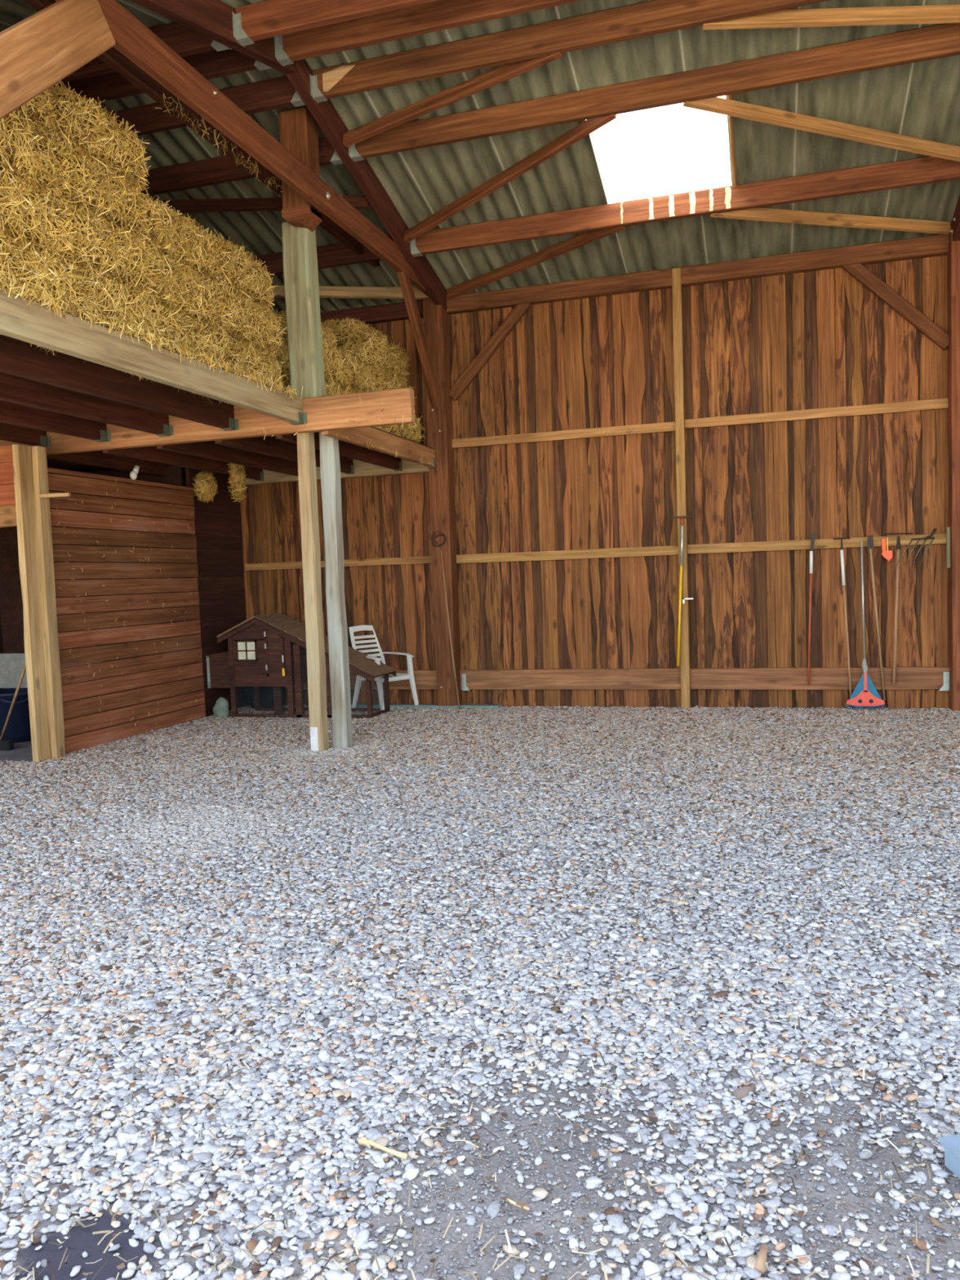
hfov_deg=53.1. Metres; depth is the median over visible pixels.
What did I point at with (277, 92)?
purlin
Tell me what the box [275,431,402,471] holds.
joist
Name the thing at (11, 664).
panel
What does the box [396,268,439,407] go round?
brace
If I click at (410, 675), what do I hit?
garden chair
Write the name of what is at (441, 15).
purlin
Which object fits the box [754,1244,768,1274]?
stone
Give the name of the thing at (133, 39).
tie beam
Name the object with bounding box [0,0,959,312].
corrugated roof
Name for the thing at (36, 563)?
post
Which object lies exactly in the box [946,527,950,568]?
wooden block
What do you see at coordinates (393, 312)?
wall plate
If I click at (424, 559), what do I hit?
wall rail
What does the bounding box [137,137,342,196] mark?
purlin
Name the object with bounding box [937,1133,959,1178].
metal box
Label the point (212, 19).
rafter
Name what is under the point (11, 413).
joist
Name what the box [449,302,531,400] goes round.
brace
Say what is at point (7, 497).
wall
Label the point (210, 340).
bale
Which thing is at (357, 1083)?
gravel
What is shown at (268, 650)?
hutch
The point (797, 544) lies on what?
wall rail
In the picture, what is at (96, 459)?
joist
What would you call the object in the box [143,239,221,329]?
bale
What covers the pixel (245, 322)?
bale
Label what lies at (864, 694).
rake
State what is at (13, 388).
joist
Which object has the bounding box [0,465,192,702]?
wall
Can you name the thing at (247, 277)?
bale
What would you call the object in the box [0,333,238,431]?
joist
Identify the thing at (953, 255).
wall post
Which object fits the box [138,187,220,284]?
bale
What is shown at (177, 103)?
straw wisps
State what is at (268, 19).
purlin
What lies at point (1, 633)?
wall
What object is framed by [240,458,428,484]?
beam
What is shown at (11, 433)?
joist
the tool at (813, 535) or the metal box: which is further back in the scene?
the tool at (813, 535)
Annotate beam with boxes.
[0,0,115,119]
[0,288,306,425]
[0,387,414,455]
[22,0,379,266]
[55,0,431,297]
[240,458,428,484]
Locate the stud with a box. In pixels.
[671,267,690,708]
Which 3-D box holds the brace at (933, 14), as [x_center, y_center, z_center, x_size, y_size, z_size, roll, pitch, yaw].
[2.789,-4.593,7.072,2.258,0.259,0.082,-2,4,6]
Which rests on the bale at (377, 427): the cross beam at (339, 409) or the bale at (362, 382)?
the bale at (362, 382)
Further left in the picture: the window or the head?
the window
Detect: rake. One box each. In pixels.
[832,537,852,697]
[845,541,886,710]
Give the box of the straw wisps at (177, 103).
[155,93,281,195]
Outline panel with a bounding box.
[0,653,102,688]
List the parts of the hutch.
nest post, nest lid, leg, leg, door frame, door frame, door frame, door, door frame, leg, leg, rail, rail, post, leg, rail, leg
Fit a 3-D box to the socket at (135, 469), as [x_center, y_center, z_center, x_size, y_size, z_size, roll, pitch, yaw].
[-3.669,-1.816,10.239,0.060,0.098,0.089,-1,4,17]
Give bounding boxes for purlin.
[54,22,231,84]
[57,48,272,104]
[106,75,305,136]
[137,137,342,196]
[231,0,439,47]
[249,235,394,275]
[274,0,583,66]
[309,0,830,103]
[348,22,959,161]
[409,155,959,257]
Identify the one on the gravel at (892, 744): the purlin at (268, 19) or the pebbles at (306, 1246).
the pebbles at (306, 1246)
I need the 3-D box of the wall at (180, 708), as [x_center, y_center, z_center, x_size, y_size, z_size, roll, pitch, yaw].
[-3.731,-0.344,10.217,0.072,2.730,2.528,-1,4,17]
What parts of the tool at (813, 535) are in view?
handle, blade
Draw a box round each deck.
[8,291,297,396]
[31,426,432,472]
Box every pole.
[866,535,885,700]
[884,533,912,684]
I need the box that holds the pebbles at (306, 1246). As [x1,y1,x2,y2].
[0,706,959,1279]
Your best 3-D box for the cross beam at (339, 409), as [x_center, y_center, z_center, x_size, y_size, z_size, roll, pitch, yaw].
[-3.643,-1.972,9.216,6.400,0.291,0.100,-1,4,17]
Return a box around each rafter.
[129,0,297,74]
[285,58,447,310]
[948,194,959,241]
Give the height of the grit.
0.020 m
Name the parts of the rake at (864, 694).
handle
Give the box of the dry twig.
[506,1198,529,1210]
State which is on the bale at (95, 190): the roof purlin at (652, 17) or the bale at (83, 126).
the bale at (83, 126)
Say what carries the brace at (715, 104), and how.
attached to the rafter at (955, 224)
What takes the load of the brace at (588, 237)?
attached to the rafter at (326, 115)
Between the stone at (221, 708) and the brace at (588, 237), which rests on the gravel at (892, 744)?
the stone at (221, 708)
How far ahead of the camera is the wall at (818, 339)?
10.86 m
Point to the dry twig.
(510, 1201)
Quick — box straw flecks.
[56,484,196,735]
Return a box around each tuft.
[191,471,217,502]
[226,462,248,502]
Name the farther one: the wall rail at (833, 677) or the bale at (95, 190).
the wall rail at (833, 677)
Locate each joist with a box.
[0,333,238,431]
[0,372,173,436]
[0,400,111,442]
[0,422,50,447]
[46,450,185,479]
[102,445,263,480]
[156,440,297,475]
[214,435,354,475]
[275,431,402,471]
[321,426,435,467]
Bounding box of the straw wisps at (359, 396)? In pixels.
[262,395,409,439]
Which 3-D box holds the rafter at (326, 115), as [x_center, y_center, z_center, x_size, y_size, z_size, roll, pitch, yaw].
[-0.972,-4.347,9.599,0.100,1.200,3.825,-1,4,17]
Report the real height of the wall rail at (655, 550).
0.109 m
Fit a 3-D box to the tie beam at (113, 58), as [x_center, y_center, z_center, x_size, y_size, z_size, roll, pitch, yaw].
[-2.132,-4.074,7.618,0.080,0.220,6.700,-1,4,17]
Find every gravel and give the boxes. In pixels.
[0,704,959,970]
[0,894,959,1279]
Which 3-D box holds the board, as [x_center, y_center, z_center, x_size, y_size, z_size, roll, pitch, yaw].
[-0.669,0.806,11.694,1.910,0.035,0.130,-1,4,18]
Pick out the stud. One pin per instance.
(676, 273)
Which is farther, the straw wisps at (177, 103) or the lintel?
the lintel
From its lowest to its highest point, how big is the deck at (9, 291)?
0.022 m
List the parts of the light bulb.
bulb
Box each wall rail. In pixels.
[244,555,432,570]
[284,670,436,689]
[452,422,675,448]
[456,545,678,563]
[459,667,680,690]
[684,398,947,428]
[687,533,946,554]
[689,666,949,690]
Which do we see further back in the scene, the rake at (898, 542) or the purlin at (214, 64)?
the rake at (898, 542)
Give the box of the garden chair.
[348,625,418,710]
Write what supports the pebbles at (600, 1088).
on the gravel at (892, 744)
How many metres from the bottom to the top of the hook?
0.250 m
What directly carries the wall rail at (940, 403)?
attached to the wall at (818, 339)
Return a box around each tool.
[671,515,693,666]
[807,533,815,684]
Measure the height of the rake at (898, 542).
1.608 m
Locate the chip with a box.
[730,1082,756,1101]
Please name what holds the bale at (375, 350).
on the bale at (384, 382)
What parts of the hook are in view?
plate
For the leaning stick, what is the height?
1.902 m
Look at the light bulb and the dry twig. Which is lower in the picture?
the dry twig
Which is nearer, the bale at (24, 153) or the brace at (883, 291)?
the bale at (24, 153)
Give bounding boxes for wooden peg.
[38,492,70,497]
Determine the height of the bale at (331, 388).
0.577 m
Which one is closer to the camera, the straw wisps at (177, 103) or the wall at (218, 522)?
the straw wisps at (177, 103)
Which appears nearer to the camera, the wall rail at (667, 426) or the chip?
the chip
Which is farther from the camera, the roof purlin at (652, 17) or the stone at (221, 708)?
the stone at (221, 708)
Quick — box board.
[355,703,502,708]
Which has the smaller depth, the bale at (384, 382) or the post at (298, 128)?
the post at (298, 128)
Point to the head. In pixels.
(934, 531)
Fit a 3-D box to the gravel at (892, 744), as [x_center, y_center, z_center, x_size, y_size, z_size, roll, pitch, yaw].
[0.497,1.035,7.769,12.625,0.065,7.226,-1,4,17]
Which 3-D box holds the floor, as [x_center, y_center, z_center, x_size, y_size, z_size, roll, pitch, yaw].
[1.902,1.149,6.214,28.000,0.120,10.400,-1,4,17]
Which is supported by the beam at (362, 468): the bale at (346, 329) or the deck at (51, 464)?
the deck at (51, 464)
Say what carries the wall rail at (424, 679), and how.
attached to the wall at (818, 339)
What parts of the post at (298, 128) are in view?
red post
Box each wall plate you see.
[320,299,422,324]
[445,233,950,314]
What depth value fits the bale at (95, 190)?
6.34 m
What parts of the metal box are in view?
lid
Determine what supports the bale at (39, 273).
on the deck at (9, 291)
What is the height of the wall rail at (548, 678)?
0.250 m
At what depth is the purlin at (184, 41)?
7.01 m
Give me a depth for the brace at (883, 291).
9.96 m
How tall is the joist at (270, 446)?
0.211 m
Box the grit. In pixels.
[62,977,959,1279]
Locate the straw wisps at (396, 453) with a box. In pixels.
[336,433,432,466]
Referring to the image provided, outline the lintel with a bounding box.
[0,505,17,527]
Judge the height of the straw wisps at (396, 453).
0.146 m
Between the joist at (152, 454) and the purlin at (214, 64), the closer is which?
the purlin at (214, 64)
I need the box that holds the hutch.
[205,613,397,718]
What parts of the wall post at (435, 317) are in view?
wire coil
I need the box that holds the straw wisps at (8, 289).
[0,275,302,399]
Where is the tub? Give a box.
[0,687,31,742]
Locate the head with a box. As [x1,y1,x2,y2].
[895,528,937,566]
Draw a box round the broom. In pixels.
[0,662,26,751]
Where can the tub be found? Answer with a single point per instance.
(18, 728)
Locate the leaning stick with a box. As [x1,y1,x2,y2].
[440,550,460,708]
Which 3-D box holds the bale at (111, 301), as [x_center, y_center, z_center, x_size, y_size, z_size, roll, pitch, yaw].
[-2.648,-2.204,6.585,0.642,0.581,1.098,-1,4,21]
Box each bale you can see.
[0,109,62,201]
[0,168,60,256]
[0,230,84,315]
[14,86,57,141]
[30,268,168,370]
[43,137,151,244]
[43,195,157,302]
[44,80,151,193]
[120,298,235,392]
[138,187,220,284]
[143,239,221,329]
[191,333,286,405]
[204,228,277,311]
[213,279,286,359]
[269,309,337,350]
[273,336,353,391]
[281,377,353,395]
[320,317,392,349]
[337,328,410,381]
[341,349,377,393]
[347,386,386,431]
[368,368,417,412]
[382,412,425,443]
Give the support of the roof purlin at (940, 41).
attached to the rafter at (326, 115)
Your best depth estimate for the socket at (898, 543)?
10.07 m
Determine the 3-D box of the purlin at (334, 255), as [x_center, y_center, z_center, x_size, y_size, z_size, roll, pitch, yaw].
[-3.510,-4.176,11.095,5.629,0.228,0.148,-1,4,17]
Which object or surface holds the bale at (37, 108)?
on the bale at (24, 153)
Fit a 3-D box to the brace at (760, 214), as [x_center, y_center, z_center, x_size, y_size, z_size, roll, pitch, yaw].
[3.508,-4.187,9.561,2.513,0.261,0.081,-2,4,-7]
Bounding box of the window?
[589,95,731,204]
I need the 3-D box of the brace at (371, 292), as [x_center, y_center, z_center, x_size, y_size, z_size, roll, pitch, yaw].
[-1.661,-4.065,11.221,2.296,0.178,0.084,-2,4,-5]
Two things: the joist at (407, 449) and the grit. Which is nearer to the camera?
the grit
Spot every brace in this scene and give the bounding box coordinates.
[149,195,368,213]
[269,285,429,298]
[342,52,562,147]
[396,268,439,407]
[403,114,616,243]
[446,226,625,299]
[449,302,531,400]
[683,97,959,161]
[702,4,959,30]
[710,207,951,234]
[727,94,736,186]
[842,263,948,350]
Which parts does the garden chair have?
backrest, leg, rail, armrest, leg, seat rail, armrest, seat rail, leg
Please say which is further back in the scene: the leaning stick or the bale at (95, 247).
the leaning stick
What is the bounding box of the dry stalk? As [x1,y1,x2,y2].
[358,1136,408,1159]
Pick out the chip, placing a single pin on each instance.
(744, 1091)
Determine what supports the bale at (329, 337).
on the bale at (335, 363)
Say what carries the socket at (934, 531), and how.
attached to the head
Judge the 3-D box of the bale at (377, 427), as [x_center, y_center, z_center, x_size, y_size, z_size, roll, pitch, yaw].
[-1.403,-2.374,10.317,0.664,0.561,1.103,-1,4,17]
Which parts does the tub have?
tub handle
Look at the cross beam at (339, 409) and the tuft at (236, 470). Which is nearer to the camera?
the cross beam at (339, 409)
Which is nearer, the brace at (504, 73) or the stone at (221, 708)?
the brace at (504, 73)
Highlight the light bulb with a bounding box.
[129,465,139,479]
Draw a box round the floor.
[0,705,959,1279]
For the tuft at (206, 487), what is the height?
0.393 m
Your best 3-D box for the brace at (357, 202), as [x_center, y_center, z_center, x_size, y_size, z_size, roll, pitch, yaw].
[-2.211,-4.314,9.509,2.241,0.208,0.082,-2,4,4]
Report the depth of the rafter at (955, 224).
9.48 m
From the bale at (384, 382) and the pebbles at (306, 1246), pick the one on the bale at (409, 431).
the bale at (384, 382)
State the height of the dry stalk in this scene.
0.027 m
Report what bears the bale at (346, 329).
on the bale at (375, 350)
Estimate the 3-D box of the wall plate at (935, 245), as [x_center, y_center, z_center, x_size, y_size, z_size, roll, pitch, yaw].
[2.210,-4.005,10.595,5.440,0.185,0.110,-1,4,17]
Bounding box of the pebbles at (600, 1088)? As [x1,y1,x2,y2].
[0,704,959,1279]
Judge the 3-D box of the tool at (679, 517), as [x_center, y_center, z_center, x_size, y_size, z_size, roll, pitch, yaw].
[2.268,-0.541,10.729,0.220,1.671,0.075,-1,4,17]
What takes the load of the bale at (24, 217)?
on the bale at (39, 273)
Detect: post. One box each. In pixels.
[12,444,65,761]
[278,106,352,751]
[422,297,462,708]
[946,232,959,711]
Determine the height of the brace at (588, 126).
0.460 m
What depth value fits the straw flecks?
10.01 m
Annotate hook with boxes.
[881,537,892,561]
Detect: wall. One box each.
[0,445,15,506]
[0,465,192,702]
[0,608,5,689]
[32,467,205,755]
[182,254,948,708]
[185,467,249,716]
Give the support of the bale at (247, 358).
on the deck at (9, 291)
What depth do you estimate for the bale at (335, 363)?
9.35 m
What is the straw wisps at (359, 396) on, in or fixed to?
attached to the cross beam at (339, 409)
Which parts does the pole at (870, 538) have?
blade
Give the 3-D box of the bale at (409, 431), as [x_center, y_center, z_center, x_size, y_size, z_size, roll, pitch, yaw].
[-1.068,-2.429,11.076,0.665,0.578,1.107,-1,4,17]
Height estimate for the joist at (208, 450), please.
0.211 m
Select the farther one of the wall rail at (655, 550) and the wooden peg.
the wall rail at (655, 550)
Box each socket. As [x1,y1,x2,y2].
[133,465,139,474]
[884,533,912,549]
[924,528,937,539]

